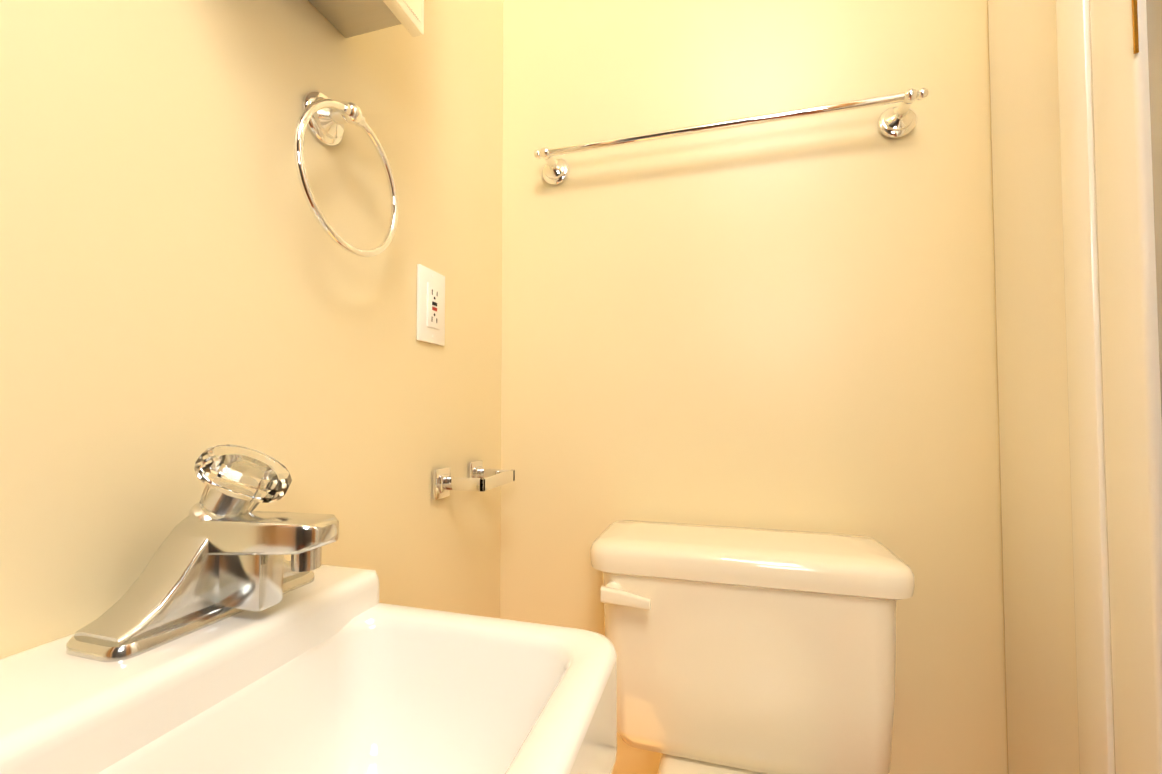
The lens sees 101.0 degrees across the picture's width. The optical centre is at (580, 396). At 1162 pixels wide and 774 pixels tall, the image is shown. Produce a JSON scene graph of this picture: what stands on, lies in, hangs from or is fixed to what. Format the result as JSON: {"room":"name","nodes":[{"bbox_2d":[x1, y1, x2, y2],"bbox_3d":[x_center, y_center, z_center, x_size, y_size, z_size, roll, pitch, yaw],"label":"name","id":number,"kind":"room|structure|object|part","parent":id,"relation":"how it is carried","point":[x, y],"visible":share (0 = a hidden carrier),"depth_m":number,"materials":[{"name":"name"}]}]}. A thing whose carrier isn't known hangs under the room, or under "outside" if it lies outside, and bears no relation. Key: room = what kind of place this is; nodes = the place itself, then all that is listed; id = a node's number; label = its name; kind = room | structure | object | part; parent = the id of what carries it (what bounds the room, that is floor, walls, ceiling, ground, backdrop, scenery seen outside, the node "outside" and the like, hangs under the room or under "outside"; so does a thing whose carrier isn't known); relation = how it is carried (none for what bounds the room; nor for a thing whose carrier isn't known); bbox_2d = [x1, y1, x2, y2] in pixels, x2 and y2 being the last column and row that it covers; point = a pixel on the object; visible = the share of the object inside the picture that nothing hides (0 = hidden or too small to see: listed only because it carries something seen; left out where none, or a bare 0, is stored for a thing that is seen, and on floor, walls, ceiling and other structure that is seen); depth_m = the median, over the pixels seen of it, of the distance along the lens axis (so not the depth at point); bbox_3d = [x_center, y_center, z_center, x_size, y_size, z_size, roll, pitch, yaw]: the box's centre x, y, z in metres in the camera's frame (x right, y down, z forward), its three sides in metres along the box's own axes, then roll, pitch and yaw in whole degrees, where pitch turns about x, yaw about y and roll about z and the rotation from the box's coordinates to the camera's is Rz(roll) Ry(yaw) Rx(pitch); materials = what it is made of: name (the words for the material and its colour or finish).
{"room":"bathroom","nodes":[
{"label":"bathroom","id":0,"kind":"room"},
{"bbox_2d":[0,0,502,658],"bbox_3d":[-0.360,-0.240,0.526,0.120,2.350,1.247,0,-2,16],"label":"wall","id":1,"kind":"structure","parent":0,"point":[186,280],"depth_m":0.45,"materials":[{"name":"beige paint"}]},
{"bbox_2d":[0,444,616,773],"bbox_3d":[-0.173,0.263,0.305,0.353,0.456,0.285,0,-2,16],"label":"wall-mounted sink","id":2,"kind":"object","parent":1,"relation":"attached to","point":[222,635],"visible":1,"depth_m":0.34,"materials":[{"name":"white ceramic"}]},
{"bbox_2d":[66,502,338,661],"bbox_3d":[-0.242,0.112,0.355,0.134,0.099,0.152,-1,-2,16],"label":"faucet","id":3,"kind":"object","parent":2,"relation":"on","point":[221,584],"depth_m":0.33,"materials":[{"name":"silver metal"}]},
{"bbox_3d":[-0.256,0.065,0.366,0.060,0.057,0.062,-1,-2,16],"label":"knob","id":4,"kind":"part","parent":2,"relation":"part of","materials":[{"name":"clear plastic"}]},
{"bbox_2d":[294,90,397,256],"bbox_3d":[-0.267,-0.251,0.539,0.050,0.184,0.160,0,-2,16],"label":"towel ring","id":5,"kind":"object","parent":1,"relation":"attached to","point":[323,117],"visible":1,"depth_m":0.53,"materials":[{"name":"silver metal"}]},
{"bbox_2d":[308,0,423,37],"bbox_3d":[-0.266,-0.695,0.465,0.102,0.536,0.249,0,-2,16],"label":"cabinet","id":6,"kind":"object","parent":1,"relation":"attached to","point":[348,18],"visible":1,"depth_m":0.54,"materials":[{"name":"white wood"}]},
{"bbox_2d":[416,264,444,345],"bbox_3d":[-0.230,-0.139,0.742,0.009,0.114,0.070,0,-2,16],"label":"outlet plate","id":7,"kind":"object","parent":1,"relation":"attached to","point":[430,306],"visible":1,"depth_m":0.73,"materials":[{"name":"white plastic"}]},
{"bbox_2d":[432,460,514,499],"bbox_3d":[-0.172,0.139,0.806,0.080,0.048,0.154,0,-2,16],"label":"toilet paper holder","id":8,"kind":"object","parent":1,"relation":"attached to","point":[479,479],"visible":1,"depth_m":0.76,"materials":[{"name":"silver metal"}]},
{"bbox_2d":[500,0,1007,773],"bbox_3d":[0.703,-0.231,0.807,1.770,2.350,0.120,0,-2,16],"label":"wall","id":9,"kind":"structure","parent":0,"point":[786,324],"depth_m":0.85,"materials":[{"name":"beige paint"}]},
{"bbox_2d":[534,88,927,184],"bbox_3d":[0.230,-0.457,0.853,0.660,0.058,0.072,0,-2,16],"label":"rail","id":10,"kind":"object","parent":9,"relation":"attached to","point":[900,120],"visible":1,"depth_m":0.80,"materials":[{"name":"silver metal"}]},
{"bbox_2d":[988,0,1079,773],"bbox_3d":[0.636,-0.161,0.665,0.020,2.200,0.187,0,-2,16],"label":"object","id":11,"kind":"structure","parent":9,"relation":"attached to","point":[1039,636],"depth_m":0.67,"materials":[{"name":"paint"}]},
{"bbox_2d":[1056,0,1161,773],"bbox_3d":[0.515,-0.138,0.270,0.036,1.970,0.642,0,-2,16],"label":"frame","id":12,"kind":"object","parent":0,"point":[1114,392],"visible":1,"depth_m":0.52,"materials":[{"name":"white"}]},
{"bbox_2d":[1132,0,1138,53],"bbox_3d":[0.560,-0.701,0.494,0.003,0.710,0.002,0,-2,16],"label":"shower partition hinge","id":13,"kind":"object","parent":12,"relation":"attached to","point":[1135,28],"visible":1,"depth_m":0.48,"materials":[{"name":"gold metal"}]},
{"bbox_2d":[1146,0,1161,418],"bbox_3d":[0.557,-0.128,0.423,0.005,1.860,0.109,0,-2,16],"label":"glass","id":14,"kind":"object","parent":12,"relation":"in","point":[1154,20],"visible":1,"depth_m":0.46,"materials":[{"name":"grey glass"}]},
{"bbox_3d":[0.257,0.927,-0.571,1.890,0.050,2.947,0,-2,16],"label":"floor","id":15,"kind":"structure","parent":0,"visible":0},
{"bbox_2d":[590,520,914,773],"bbox_3d":[0.176,0.574,0.504,0.441,0.721,0.682,0,-2,16],"label":"toilet","id":16,"kind":"object","parent":15,"relation":"on","point":[742,650],"visible":0.98,"depth_m":0.67,"materials":[{"name":"beige ceramic"}]},
{"bbox_3d":[0.066,0.288,0.697,0.072,0.026,0.030,-1,-2,16],"label":"lever","id":17,"kind":"part","parent":16,"relation":"part of","materials":[{"name":"beige plastic"}]}
]}

